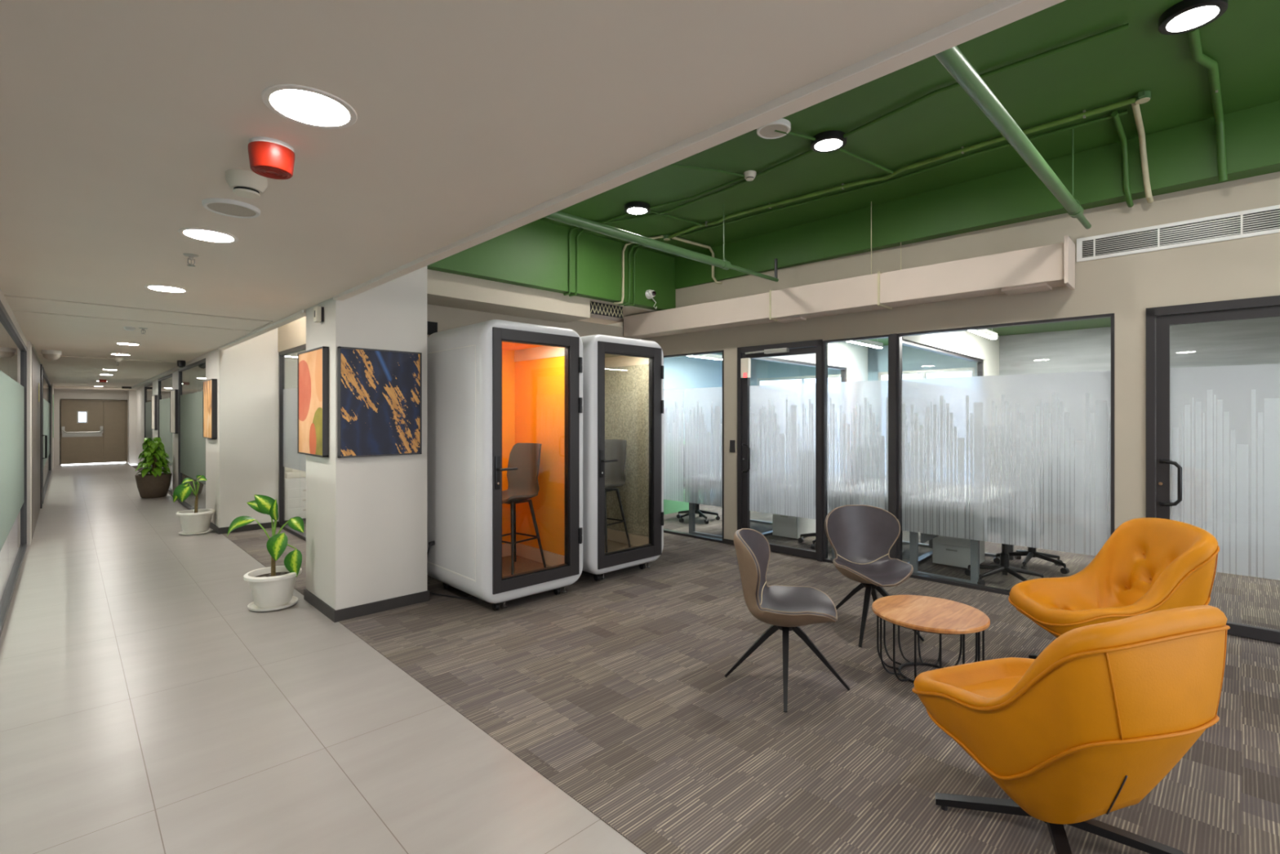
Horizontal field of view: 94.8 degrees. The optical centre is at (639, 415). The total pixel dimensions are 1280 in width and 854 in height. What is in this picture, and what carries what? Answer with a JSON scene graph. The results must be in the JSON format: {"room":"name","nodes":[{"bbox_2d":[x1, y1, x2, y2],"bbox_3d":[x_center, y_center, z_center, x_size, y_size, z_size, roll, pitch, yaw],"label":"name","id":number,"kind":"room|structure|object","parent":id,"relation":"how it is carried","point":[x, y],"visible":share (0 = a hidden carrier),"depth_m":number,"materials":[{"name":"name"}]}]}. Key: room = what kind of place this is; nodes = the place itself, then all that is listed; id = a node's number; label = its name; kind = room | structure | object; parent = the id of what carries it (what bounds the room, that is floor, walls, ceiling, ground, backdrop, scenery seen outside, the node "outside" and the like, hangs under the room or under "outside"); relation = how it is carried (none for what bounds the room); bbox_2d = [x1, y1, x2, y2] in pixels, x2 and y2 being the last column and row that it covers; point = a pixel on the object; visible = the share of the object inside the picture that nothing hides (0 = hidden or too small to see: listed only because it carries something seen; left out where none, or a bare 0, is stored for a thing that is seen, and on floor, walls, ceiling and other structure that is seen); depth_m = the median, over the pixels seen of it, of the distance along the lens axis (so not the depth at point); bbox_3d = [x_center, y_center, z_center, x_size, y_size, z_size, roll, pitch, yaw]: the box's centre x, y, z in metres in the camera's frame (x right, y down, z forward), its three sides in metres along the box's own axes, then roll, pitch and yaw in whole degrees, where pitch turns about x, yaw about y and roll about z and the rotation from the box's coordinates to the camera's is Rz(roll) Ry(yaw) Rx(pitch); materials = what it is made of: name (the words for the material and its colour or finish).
{"room":"office lounge","nodes":[
{"label":"office lounge","id":0,"kind":"room"},
{"bbox_2d":[0,288,53,546],"bbox_3d":[-7.956,0.291,7.535,0.355,2.418,28.900,0,0,-44],"label":"wall","id":1,"kind":"structure","parent":0,"point":[2,299],"depth_m":6.79,"materials":[{"name":"paint"}]},
{"bbox_2d":[0,300,26,636],"bbox_3d":[-3.238,0.357,2.820,0.060,2.285,10.960,0,0,-44],"label":"window","id":2,"kind":"structure","parent":1,"relation":"in","point":[13,350],"depth_m":5.17,"materials":[{"name":"grey"}]},
{"bbox_2d":[31,347,47,538],"bbox_3d":[-8.659,0.330,8.471,0.118,2.340,3.620,0,0,-44],"label":"door","id":3,"kind":"structure","parent":1,"relation":"in","point":[37,368],"depth_m":8.42,"materials":[{"name":"grey laminate"}]},
{"bbox_2d":[42,366,51,503],"bbox_3d":[-13.024,0.330,12.895,0.060,2.340,8.050,0,0,-44],"label":"window","id":4,"kind":"structure","parent":1,"relation":"in","point":[46,386],"depth_m":12.68,"materials":[{"name":"grey glass"}]},
{"bbox_2d":[53,389,127,466],"bbox_3d":[-17.026,0.316,18.457,2.350,2.368,0.200,0,0,-44],"label":"wall","id":5,"kind":"structure","parent":0,"point":[77,394],"depth_m":17.93,"materials":[{"name":"paint"}]},
{"bbox_2d":[59,398,127,465],"bbox_3d":[-17.009,0.490,18.339,1.550,2.020,0.212,0,0,-44],"label":"door","id":6,"kind":"structure","parent":5,"relation":"in","point":[92,431],"depth_m":18.34,"materials":[{"name":"brown paint"}]},
{"bbox_2d":[127,328,278,527],"bbox_3d":[-10.771,-0.234,13.509,0.680,3.468,16.220,0,0,-44],"label":"wall","id":7,"kind":"structure","parent":0,"point":[242,464],"depth_m":7.74,"materials":[{"name":"paint"}]},
{"bbox_2d":[144,382,152,473],"bbox_3d":[-12.424,0.340,14.914,0.060,2.320,2.300,0,0,-44],"label":"window","id":8,"kind":"structure","parent":7,"relation":"in","point":[148,388],"depth_m":15.18,"materials":[{"name":"grey glass"}]},
{"bbox_2d":[151,395,157,430],"bbox_3d":[-11.118,-0.080,13.464,0.056,0.784,0.684,0,0,-44],"label":"painting","id":9,"kind":"object","parent":7,"relation":"attached to","point":[153,397],"visible":0.87,"depth_m":13.23,"materials":[{"name":"grey"}]},
{"bbox_2d":[157,373,172,493],"bbox_3d":[-9.737,0.340,12.108,0.060,2.320,2.670,0,0,-44],"label":"window","id":10,"kind":"structure","parent":7,"relation":"in","point":[164,384],"depth_m":12.25,"materials":[{"name":"grey"}]},
{"bbox_2d":[169,389,177,433],"bbox_3d":[-8.463,-0.080,10.690,0.056,0.784,0.684,0,0,-44],"label":"painting","id":11,"kind":"object","parent":7,"relation":"attached to","point":[173,393],"visible":0.84,"depth_m":10.54,"materials":[{"name":"grey"}]},
{"bbox_2d":[177,358,205,510],"bbox_3d":[-7.033,0.340,9.256,0.060,2.320,2.870,0,0,-44],"label":"window","id":12,"kind":"structure","parent":7,"relation":"in","point":[191,442],"depth_m":9.32,"materials":[{"name":"grey"}]},
{"bbox_2d":[202,378,217,439],"bbox_3d":[-5.703,-0.090,7.794,0.056,0.774,0.684,0,0,-44],"label":"painting","id":13,"kind":"object","parent":7,"relation":"attached to","point":[209,386],"visible":1,"depth_m":7.65,"materials":[{"name":"orange wood"}]},
{"bbox_2d":[209,520,279,533],"bbox_3d":[-5.456,1.460,8.062,0.692,0.080,1.022,0,0,-44],"label":"baseboard","id":14,"kind":"structure","parent":7,"relation":"attached to","point":[265,525],"depth_m":7.69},
{"bbox_2d":[218,0,1066,349],"bbox_3d":[-0.930,-1.431,2.993,0.058,1.173,12.580,0,0,-44],"label":"trim","id":15,"kind":"structure","parent":7,"relation":"attached to","point":[1028,7],"depth_m":1.65,"materials":[{"name":"paint"}]},
{"bbox_2d":[277,315,306,351],"bbox_3d":[-3.566,-1.430,6.638,0.080,1.140,3.680,0,0,-44],"label":"wall alcove header","id":16,"kind":"structure","parent":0,"point":[291,335],"depth_m":7.41,"materials":[{"name":"beige paint"}]},
{"bbox_2d":[278,344,306,541],"bbox_3d":[-3.583,0.320,6.656,0.060,2.360,3.630,0,0,-44],"label":"window","id":17,"kind":"structure","parent":16,"relation":"in","point":[289,456],"depth_m":7.79,"materials":[{"name":"grey"}]},
{"bbox_2d":[0,462,646,853],"bbox_3d":[-6.079,1.560,9.510,5.800,0.120,29.100,0,0,-44],"label":"floor","id":18,"kind":"structure","parent":0,"point":[145,708],"depth_m":2.84,"materials":[{"name":"tile"}]},
{"bbox_2d":[134,436,172,497],"bbox_3d":[-9.010,0.948,10.892,0.534,1.104,0.610,0,0,-44],"label":"potted plant","id":19,"kind":"object","parent":18,"relation":"on","point":[155,484],"visible":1,"depth_m":10.79,"materials":[{"name":"green plant"}]},
{"bbox_2d":[178,528,213,534],"bbox_3d":[-5.698,1.489,7.547,0.356,0.022,0.356,0,0,-44],"label":"saucer","id":20,"kind":"object","parent":18,"relation":"on","point":[209,530],"visible":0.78,"depth_m":7.46,"materials":[{"name":"white ceramic"}]},
{"bbox_2d":[173,475,215,533],"bbox_3d":[-5.704,1.117,7.541,0.423,0.717,0.406,0,0,-44],"label":"potted plant","id":21,"kind":"object","parent":20,"relation":"on","point":[195,520],"visible":1,"depth_m":7.46,"materials":[{"name":"green plant"}]},
{"bbox_2d":[247,595,297,611],"bbox_3d":[-2.896,1.485,4.644,0.340,0.030,0.340,0,0,-44],"label":"saucer","id":22,"kind":"object","parent":18,"relation":"on","point":[251,606],"visible":0.59,"depth_m":4.57,"materials":[{"name":"white ceramic"}]},
{"bbox_2d":[226,494,303,607],"bbox_3d":[-2.917,1.046,4.619,0.454,0.853,0.568,0,0,-44],"label":"potted plant","id":23,"kind":"object","parent":22,"relation":"on","point":[273,585],"visible":1,"depth_m":4.60,"materials":[{"name":"green plant"}]},
{"bbox_2d":[306,266,426,609],"bbox_3d":[-2.231,-0.250,4.793,0.690,3.500,0.745,0,0,-44],"label":"column","id":24,"kind":"structure","parent":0,"point":[366,516],"depth_m":4.51,"materials":[{"name":"paint"}]},
{"bbox_2d":[297,346,328,457],"bbox_3d":[-2.571,-0.105,4.616,0.041,0.824,0.664,0,0,-44],"label":"painting","id":25,"kind":"object","parent":24,"relation":"attached to","point":[313,364],"visible":1,"depth_m":4.55,"materials":[{"name":"multicoloured"}]},
{"bbox_2d":[303,588,429,622],"bbox_3d":[-2.231,1.458,4.793,0.714,0.085,0.769,0,0,-44],"label":"baseboard","id":26,"kind":"structure","parent":24,"relation":"attached to","point":[335,615],"depth_m":4.51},
{"bbox_2d":[337,346,422,457],"bbox_3d":[-1.975,-0.100,4.491,0.614,0.809,0.041,0,0,-44],"label":"painting","id":27,"kind":"object","parent":24,"relation":"attached to","point":[380,391],"visible":1,"depth_m":4.46,"materials":[{"name":"blue fabric"}]},
{"bbox_2d":[284,321,623,388],"bbox_3d":[-7.666,-0.200,12.958,3.750,3.400,17.750,0,0,-44],"label":"wall","id":28,"kind":"structure","parent":0,"point":[291,365],"depth_m":11.94,"materials":[{"name":"white paint"}]},
{"bbox_2d":[37,354,186,391],"bbox_3d":[-12.536,-0.843,13.756,2.100,0.070,13.400,0,0,-44],"label":"trim","id":29,"kind":"structure","parent":28,"relation":"attached to","point":[38,355],"depth_m":9.34,"materials":[{"name":"paint"}]},
{"bbox_2d":[284,313,623,359],"bbox_3d":[-7.666,-1.250,12.958,3.650,0.200,17.750,0,0,-44],"label":"ceiling","id":30,"kind":"structure","parent":0,"point":[595,318],"depth_m":7.72,"materials":[{"name":"paint"}]},
{"bbox_2d":[0,0,996,387],"bbox_3d":[-7.438,-1.018,8.182,2.000,0.300,29.100,0,0,-44],"label":"ceiling","id":31,"kind":"structure","parent":0,"point":[118,118],"depth_m":1.76,"materials":[{"name":"paint"}]},
{"bbox_2d":[144,284,188,293],"bbox_3d":[-3.229,-0.866,4.014,0.236,0.004,0.236,0,0,-44],"label":"recessed light","id":32,"kind":"object","parent":31,"relation":"in","point":[155,287],"visible":1,"depth_m":4.00,"materials":[{"name":"white paint"}]},
{"bbox_2d":[177,227,238,243],"bbox_3d":[-2.073,-0.866,2.829,0.236,0.004,0.236,0,0,-44],"label":"recessed light","id":33,"kind":"object","parent":31,"relation":"in","point":[197,233],"visible":1,"depth_m":2.82,"materials":[{"name":"white paint"}]},
{"bbox_2d":[183,230,233,241],"bbox_3d":[-2.073,-0.866,2.829,0.191,0.002,0.191,0,0,41],"label":"diffuser","id":34,"kind":"object","parent":33,"relation":"attached to","point":[201,235],"depth_m":2.82,"materials":[{"name":"white plastic"}]},
{"bbox_2d":[201,197,260,218],"bbox_3d":[-1.694,-0.860,2.441,0.200,0.016,0.200,0,0,-44],"label":"ceiling speaker","id":35,"kind":"object","parent":31,"relation":"attached to","point":[224,206],"visible":1,"depth_m":2.43,"materials":[{"name":"white plastic"}]},
{"bbox_2d":[207,203,256,216],"bbox_3d":[-1.694,-0.862,2.441,0.170,0.011,0.170,0,0,-44],"label":"grille","id":36,"kind":"object","parent":35,"relation":"attached to","point":[224,209],"depth_m":2.44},
{"bbox_2d":[225,168,266,198],"bbox_3d":[-1.425,-0.834,2.131,0.126,0.069,0.126,0,0,-44],"label":"smoke detector","id":37,"kind":"object","parent":31,"relation":"attached to","point":[243,183],"visible":0.99,"depth_m":2.09,"materials":[{"name":"beige plastic"}]},
{"bbox_2d":[248,137,294,179],"bbox_3d":[-1.184,-0.825,1.891,0.128,0.090,0.128,0,0,-44],"label":"fire alarm sounder","id":38,"kind":"object","parent":31,"relation":"attached to","point":[268,157],"visible":1,"depth_m":1.85,"materials":[{"name":"red plastic"}]},
{"bbox_2d":[253,165,289,178],"bbox_3d":[-1.184,-0.783,1.891,0.100,0.006,0.100,0,0,-44],"label":"grille","id":39,"kind":"object","parent":38,"relation":"attached to","point":[268,171],"depth_m":1.88,"materials":[{"name":"red plastic"}]},
{"bbox_2d":[261,84,357,128],"bbox_3d":[-0.927,-0.866,1.657,0.236,0.004,0.236,0,0,-44],"label":"recessed light","id":40,"kind":"object","parent":31,"relation":"in","point":[308,106],"visible":1,"depth_m":1.65,"materials":[{"name":"white paint"}]},
{"bbox_2d":[271,89,348,125],"bbox_3d":[-0.927,-0.866,1.657,0.191,0.002,0.191,0,0,23],"label":"diffuser","id":41,"kind":"object","parent":40,"relation":"attached to","point":[304,107],"depth_m":1.65,"materials":[{"name":"white plastic"}]},
{"bbox_2d":[426,269,657,339],"bbox_3d":[-1.131,0.025,6.494,3.660,2.950,0.630,0,0,-44],"label":"wall","id":42,"kind":"structure","parent":0,"point":[453,300],"depth_m":6.04,"materials":[{"name":"beige paint"}]},
{"bbox_2d":[590,301,623,318],"bbox_3d":[-0.382,-1.228,6.814,0.507,0.135,0.019,0,0,-44],"label":"air vent","id":43,"kind":"object","parent":42,"relation":"in","point":[596,308],"visible":1,"depth_m":6.80,"materials":[{"name":"black"}]},
{"bbox_2d":[222,503,1279,853],"bbox_3d":[1.674,1.558,6.460,8.575,0.123,13.900,0,0,-44],"label":"floor","id":44,"kind":"structure","parent":0,"point":[615,690],"depth_m":3.03,"materials":[{"name":"carpet"}]},
{"bbox_2d":[284,466,306,519],"bbox_3d":[-4.912,1.090,8.616,0.620,0.740,0.610,0,0,-44],"label":"cabinet","id":45,"kind":"object","parent":44,"relation":"on","point":[295,479],"visible":0.35,"depth_m":8.31,"materials":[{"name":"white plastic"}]},
{"bbox_2d":[426,319,582,610],"bbox_3d":[-1.154,0.383,5.029,0.976,2.235,1.115,0,0,-44],"label":"booth","id":46,"kind":"object","parent":44,"relation":"on","point":[495,385],"visible":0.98,"depth_m":4.86,"materials":[{"name":"white plastic"}]},
{"bbox_2d":[502,442,546,574],"bbox_3d":[-1.085,0.788,5.128,0.411,1.087,0.458,0,0,35],"label":"bar stool","id":47,"kind":"object","parent":46,"relation":"on","point":[522,482],"visible":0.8,"depth_m":5.25,"materials":[{"name":"black metal"}]},
{"bbox_2d":[580,334,663,581],"bbox_3d":[-0.434,0.383,5.844,0.976,2.235,1.115,0,0,-44],"label":"booth","id":48,"kind":"object","parent":44,"relation":"on","point":[623,378],"visible":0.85,"depth_m":5.74,"materials":[{"name":"white plastic"}]},
{"bbox_2d":[604,439,631,552],"bbox_3d":[-0.354,0.788,5.926,0.411,1.087,0.458,0,0,35],"label":"bar stool","id":49,"kind":"object","parent":48,"relation":"on","point":[615,449],"visible":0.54,"depth_m":6.01,"materials":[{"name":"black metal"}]},
{"bbox_2d":[663,499,688,514],"bbox_3d":[0.315,0.950,8.948,0.100,1.100,1.400,0,0,44],"label":"wall","id":50,"kind":"structure","parent":44,"relation":"on","point":[669,506],"depth_m":9.10,"materials":[{"name":"green paint"}]},
{"bbox_2d":[676,503,719,524],"bbox_3d":[0.809,0.960,8.474,0.655,1.079,0.670,0,0,-38],"label":"office chair","id":51,"kind":"object","parent":44,"relation":"on","point":[697,510],"visible":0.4,"depth_m":8.44,"materials":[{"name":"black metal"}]},
{"bbox_2d":[688,502,772,538],"bbox_3d":[1.302,1.135,7.760,0.670,0.730,1.350,0,0,44],"label":"office desk","id":52,"kind":"object","parent":44,"relation":"on","point":[691,505],"visible":0.08,"depth_m":7.48,"materials":[{"name":"white metal"}]},
{"bbox_2d":[724,528,849,711],"bbox_3d":[0.802,1.076,3.286,0.579,0.839,0.578,0,0,-39],"label":"lounge chair","id":53,"kind":"object","parent":44,"relation":"on","point":[787,608],"visible":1,"depth_m":3.25,"materials":[{"name":"grey leather"}]},
{"bbox_2d":[772,513,815,538],"bbox_3d":[2.337,1.180,7.792,0.340,0.600,1.670,0,0,44],"label":"drawer pedestal","id":54,"kind":"object","parent":44,"relation":"on","point":[791,526],"visible":0.3,"depth_m":7.20,"materials":[{"name":"white plastic"}]},
{"bbox_2d":[824,504,924,647],"bbox_3d":[1.615,1.076,4.093,0.548,0.839,0.567,0,0,-10],"label":"lounge chair","id":55,"kind":"object","parent":44,"relation":"on","point":[862,537],"visible":1,"depth_m":4.24,"materials":[{"name":"grey leather"}]},
{"bbox_2d":[871,595,990,682],"bbox_3d":[1.660,1.307,3.382,0.608,0.376,0.608,0,0,-44],"label":"side table","id":56,"kind":"object","parent":44,"relation":"on","point":[927,614],"visible":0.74,"depth_m":3.33,"materials":[{"name":"brown wood"}]},
{"bbox_2d":[932,535,984,568],"bbox_3d":[3.231,1.190,5.965,0.360,0.580,0.470,0,0,44],"label":"drawer pedestal","id":57,"kind":"object","parent":44,"relation":"on","point":[946,550],"visible":0.38,"depth_m":5.81,"materials":[{"name":"white plastic"}]},
{"bbox_2d":[909,531,1013,584],"bbox_3d":[3.237,1.135,5.870,0.620,0.730,1.400,0,0,44],"label":"office desk","id":58,"kind":"object","parent":44,"relation":"on","point":[913,536],"visible":0.23,"depth_m":5.54,"materials":[{"name":"white metal"}]},
{"bbox_2d":[964,543,1044,585],"bbox_3d":[3.298,0.960,5.292,0.670,1.079,0.655,0,0,32],"label":"office chair","id":59,"kind":"object","parent":44,"relation":"on","point":[1004,566],"visible":0.32,"depth_m":5.26,"materials":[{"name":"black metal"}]},
{"bbox_2d":[993,546,1069,573],"bbox_3d":[3.917,0.960,5.855,0.670,1.079,0.655,0,0,9],"label":"office chair","id":60,"kind":"object","parent":44,"relation":"on","point":[1031,553],"visible":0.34,"depth_m":5.82,"materials":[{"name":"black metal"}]},
{"bbox_2d":[911,604,1230,853],"bbox_3d":[1.470,1.037,2.103,0.678,0.919,0.842,0,0,-19],"label":"swivel armchair","id":61,"kind":"object","parent":44,"relation":"on","point":[1075,733],"visible":1,"depth_m":1.78,"materials":[{"name":"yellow leather"}]},
{"bbox_2d":[913,604,1226,706],"bbox_3d":[1.468,0.877,2.108,0.666,0.599,0.820,0,0,-19],"label":"cushion","id":62,"kind":"object","parent":61,"relation":"on","point":[1173,657],"depth_m":1.73,"materials":[{"name":"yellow leather"}]},
{"bbox_2d":[1008,517,1219,658],"bbox_3d":[2.598,1.037,3.291,0.842,0.919,0.678,0,0,10],"label":"swivel armchair","id":63,"kind":"object","parent":44,"relation":"on","point":[1147,565],"visible":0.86,"depth_m":3.27,"materials":[{"name":"yellow leather"}]},
{"bbox_2d":[769,342,867,382],"bbox_3d":[2.478,0.190,8.329,0.101,2.620,3.900,0,0,44],"label":"wall","id":64,"kind":"structure","parent":0,"point":[852,357],"depth_m":8.98,"materials":[{"name":"white paint"}]},
{"bbox_2d":[751,357,846,536],"bbox_3d":[2.132,0.383,7.968,0.061,2.235,2.900,0,0,44],"label":"window","id":65,"kind":"structure","parent":64,"relation":"in","point":[843,370],"depth_m":7.95,"materials":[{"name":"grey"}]},
{"bbox_2d":[663,345,976,389],"bbox_3d":[2.199,0.190,8.493,4.250,2.620,3.750,0,0,44],"label":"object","id":66,"kind":"structure","parent":64,"relation":"in","point":[686,371],"depth_m":9.80,"materials":[{"name":"blue paint"}]},
{"bbox_2d":[757,373,840,385],"bbox_3d":[2.877,0.175,10.357,1.850,1.750,0.061,0,0,44],"label":"window","id":67,"kind":"structure","parent":66,"relation":"attached to","point":[831,378],"depth_m":10.47,"materials":[{"name":"white glass"}]},
{"bbox_2d":[878,367,975,380],"bbox_3d":[4.339,0.175,8.955,1.400,1.750,0.061,0,0,44],"label":"window","id":68,"kind":"structure","parent":66,"relation":"attached to","point":[966,371],"depth_m":8.84,"materials":[{"name":"white glass"}]},
{"bbox_2d":[538,0,1279,257],"bbox_3d":[0.667,-2.100,4.568,4.460,0.200,12.600,0,0,-44],"label":"ceiling","id":69,"kind":"structure","parent":0,"point":[1244,42],"depth_m":3.88,"materials":[{"name":"green paint"}]},
{"bbox_2d":[426,219,675,311],"bbox_3d":[-0.871,-1.660,6.224,4.544,0.680,0.120,0,0,-44],"label":"wall","id":70,"kind":"structure","parent":69,"relation":"attached to","point":[535,254],"depth_m":6.23,"materials":[{"name":"green paint"}]},
{"bbox_2d":[568,213,628,296],"bbox_3d":[-0.409,-1.639,6.020,0.056,0.695,0.983,0,0,-44],"label":"conduit","id":71,"kind":"object","parent":70,"relation":"attached to","point":[624,214],"visible":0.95,"depth_m":6.30,"materials":[{"name":"metal"}]},
{"bbox_2d":[623,201,649,215],"bbox_3d":[-0.028,-1.977,5.608,0.250,0.050,0.250,0,0,-44],"label":"lamp","id":72,"kind":"object","parent":69,"relation":"attached to","point":[633,208],"visible":0.99,"depth_m":5.55,"materials":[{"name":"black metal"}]},
{"bbox_2d":[543,204,778,281],"bbox_3d":[0.116,-1.694,4.896,3.710,0.611,0.082,0,0,-44],"label":"pipe","id":73,"kind":"object","parent":69,"relation":"hanging from","point":[562,217],"visible":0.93,"depth_m":4.83,"materials":[{"name":"green metal"}]},
{"bbox_2d":[649,177,744,226],"bbox_3d":[0.698,-1.974,5.482,0.780,0.019,1.145,0,0,-44],"label":"conduit","id":74,"kind":"object","parent":69,"relation":"attached to","point":[740,178],"visible":0.96,"depth_m":5.40,"materials":[{"name":"green metal"}]},
{"bbox_2d":[756,118,791,138],"bbox_3d":[0.923,-1.982,4.063,0.230,0.036,0.230,0,0,-44],"label":"ceiling speaker","id":75,"kind":"object","parent":69,"relation":"attached to","point":[766,131],"visible":0.89,"depth_m":4.04,"materials":[{"name":"white plastic"}]},
{"bbox_2d":[759,124,787,137],"bbox_3d":[0.923,-1.984,4.063,0.196,0.031,0.196,0,0,-44],"label":"grille","id":76,"kind":"object","parent":75,"relation":"attached to","point":[766,131],"depth_m":4.06,"materials":[{"name":"white plastic"}]},
{"bbox_2d":[810,130,846,152],"bbox_3d":[1.360,-1.977,4.245,0.250,0.050,0.250,0,0,-44],"label":"lamp","id":77,"kind":"object","parent":69,"relation":"attached to","point":[828,141],"visible":1,"depth_m":4.20,"materials":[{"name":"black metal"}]},
{"bbox_2d":[814,139,842,151],"bbox_3d":[1.360,-1.959,4.245,0.188,0.006,0.188,0,0,-44],"label":"diffuser","id":78,"kind":"object","parent":77,"relation":"attached to","point":[822,144],"depth_m":4.24,"materials":[{"name":"white plastic"}]},
{"bbox_2d":[773,129,893,173],"bbox_3d":[1.504,-1.974,4.389,1.330,0.021,0.078,0,0,-33],"label":"conduit","id":79,"kind":"object","parent":69,"relation":"attached to","point":[790,133],"visible":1,"depth_m":4.41,"materials":[{"name":"green metal"}]},
{"bbox_2d":[563,23,1128,295],"bbox_3d":[0.931,-1.639,4.741,0.386,0.695,4.681,0,0,-44],"label":"conduit","id":80,"kind":"object","parent":69,"relation":"attached to","point":[1117,29],"visible":0.88,"depth_m":3.79,"materials":[{"name":"green metal"}]},
{"bbox_2d":[623,201,1075,338],"bbox_3d":[1.567,-1.470,6.068,4.695,0.980,0.325,0,0,44],"label":"air duct","id":81,"kind":"object","parent":69,"relation":"hanging from","point":[1040,268],"visible":1,"depth_m":5.34,"materials":[{"name":"metal"}]},
{"bbox_2d":[680,110,1127,236],"bbox_3d":[1.842,-1.980,5.171,3.782,0.023,0.103,0,0,44],"label":"conduit","id":82,"kind":"object","parent":69,"relation":"attached to","point":[1123,113],"visible":1,"depth_m":4.76,"materials":[{"name":"green metal"}]},
{"bbox_2d":[675,100,1279,288],"bbox_3d":[3.588,-1.800,4.556,0.500,0.400,8.500,0,0,-44],"label":"wall","id":83,"kind":"structure","parent":69,"relation":"attached to","point":[1182,157],"depth_m":4.75,"materials":[{"name":"green paint"}]},
{"bbox_2d":[1111,111,1133,207],"bbox_3d":[3.349,-1.762,4.085,0.702,0.458,0.056,0,0,-44],"label":"conduit","id":84,"kind":"object","parent":83,"relation":"attached to","point":[1114,114],"visible":1,"depth_m":4.23,"materials":[{"name":"green metal"}]},
{"bbox_2d":[1131,102,1153,203],"bbox_3d":[3.394,-1.762,3.982,0.782,0.459,0.066,0,0,-44],"label":"conduit","id":85,"kind":"object","parent":83,"relation":"attached to","point":[1135,108],"visible":0.97,"depth_m":4.15,"materials":[{"name":"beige metal"}]},
{"bbox_2d":[933,45,1091,229],"bbox_3d":[1.998,-1.694,3.085,3.870,0.611,0.082,0,0,-44],"label":"pipe","id":86,"kind":"object","parent":69,"relation":"hanging from","point":[953,60],"visible":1,"depth_m":2.85,"materials":[{"name":"green metal"}]},
{"bbox_2d":[1158,0,1227,35],"bbox_3d":[2.720,-1.977,2.897,0.250,0.050,0.250,0,0,-44],"label":"lamp","id":87,"kind":"object","parent":69,"relation":"attached to","point":[1184,16],"visible":1,"depth_m":2.88,"materials":[{"name":"black metal"}]},
{"bbox_2d":[1166,6,1218,31],"bbox_3d":[2.720,-1.959,2.897,0.188,0.006,0.188,0,0,-44],"label":"diffuser","id":88,"kind":"object","parent":87,"relation":"attached to","point":[1197,17],"depth_m":2.89,"materials":[{"name":"white plastic"}]},
{"bbox_2d":[1186,28,1227,182],"bbox_3d":[3.353,-1.779,3.450,1.425,0.450,0.088,0,0,-41],"label":"conduit","id":89,"kind":"object","parent":69,"relation":"attached to","point":[1194,41],"visible":0.97,"depth_m":3.58,"materials":[{"name":"green metal"}]},
{"bbox_2d":[719,317,1111,354],"bbox_3d":[4.464,-1.180,6.702,10.000,0.120,4.300,0,0,44],"label":"ceiling","id":90,"kind":"structure","parent":0,"point":[1100,322],"depth_m":7.47,"materials":[{"name":"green paint"}]},
{"bbox_2d":[902,330,999,563],"bbox_3d":[3.820,0.190,7.042,0.101,2.620,3.900,0,0,44],"label":"wall","id":91,"kind":"structure","parent":0,"point":[967,343],"depth_m":7.03,"materials":[{"name":"white paint"}]},
{"bbox_2d":[641,171,1279,540],"bbox_3d":[3.230,-0.250,4.837,9.400,3.500,0.102,0,0,44],"label":"wall","id":92,"kind":"structure","parent":0,"point":[1124,286],"depth_m":4.51,"materials":[{"name":"beige paint"}]},
{"bbox_2d":[663,350,724,542],"bbox_3d":[0.454,0.362,7.475,1.540,2.275,0.074,0,0,44],"label":"window","id":93,"kind":"structure","parent":92,"relation":"in","point":[694,417],"depth_m":7.27,"materials":[{"name":"grey glass"}]},
{"bbox_2d":[737,339,822,561],"bbox_3d":[1.524,0.356,6.438,1.040,2.287,0.185,0,0,44],"label":"door","id":94,"kind":"structure","parent":92,"relation":"in","point":[780,426],"depth_m":6.43,"materials":[{"name":"grey glass"}]},
{"bbox_2d":[822,333,897,563],"bbox_3d":[2.167,0.362,5.815,0.750,2.275,0.100,0,0,44],"label":"window","id":95,"kind":"structure","parent":92,"relation":"in","point":[860,418],"depth_m":5.84,"materials":[{"name":"grey"}]},
{"bbox_2d":[897,313,1114,595],"bbox_3d":[3.024,0.362,5.011,1.600,2.275,0.074,0,0,44],"label":"window","id":96,"kind":"structure","parent":92,"relation":"in","point":[1026,460],"depth_m":4.95,"materials":[{"name":"grey glass"}]},
{"bbox_2d":[1076,204,1279,262],"bbox_3d":[4.166,-1.290,3.862,2.100,0.180,0.015,0,0,44],"label":"air vent","id":97,"kind":"object","parent":92,"relation":"in","point":[1263,220],"visible":1,"depth_m":4.17,"materials":[{"name":"white plastic"}]},
{"bbox_2d":[1146,295,1279,643],"bbox_3d":[4.119,0.356,3.950,1.090,2.287,0.185,0,0,44],"label":"door","id":98,"kind":"structure","parent":92,"relation":"in","point":[1224,461],"depth_m":4.06,"materials":[{"name":"grey glass"}]},
{"bbox_2d":[999,316,1279,519],"bbox_3d":[5.844,0.190,4.998,5.650,2.620,3.750,0,0,44],"label":"wall","id":99,"kind":"structure","parent":0,"point":[1255,341],"depth_m":6.99,"materials":[{"name":"white paint"}]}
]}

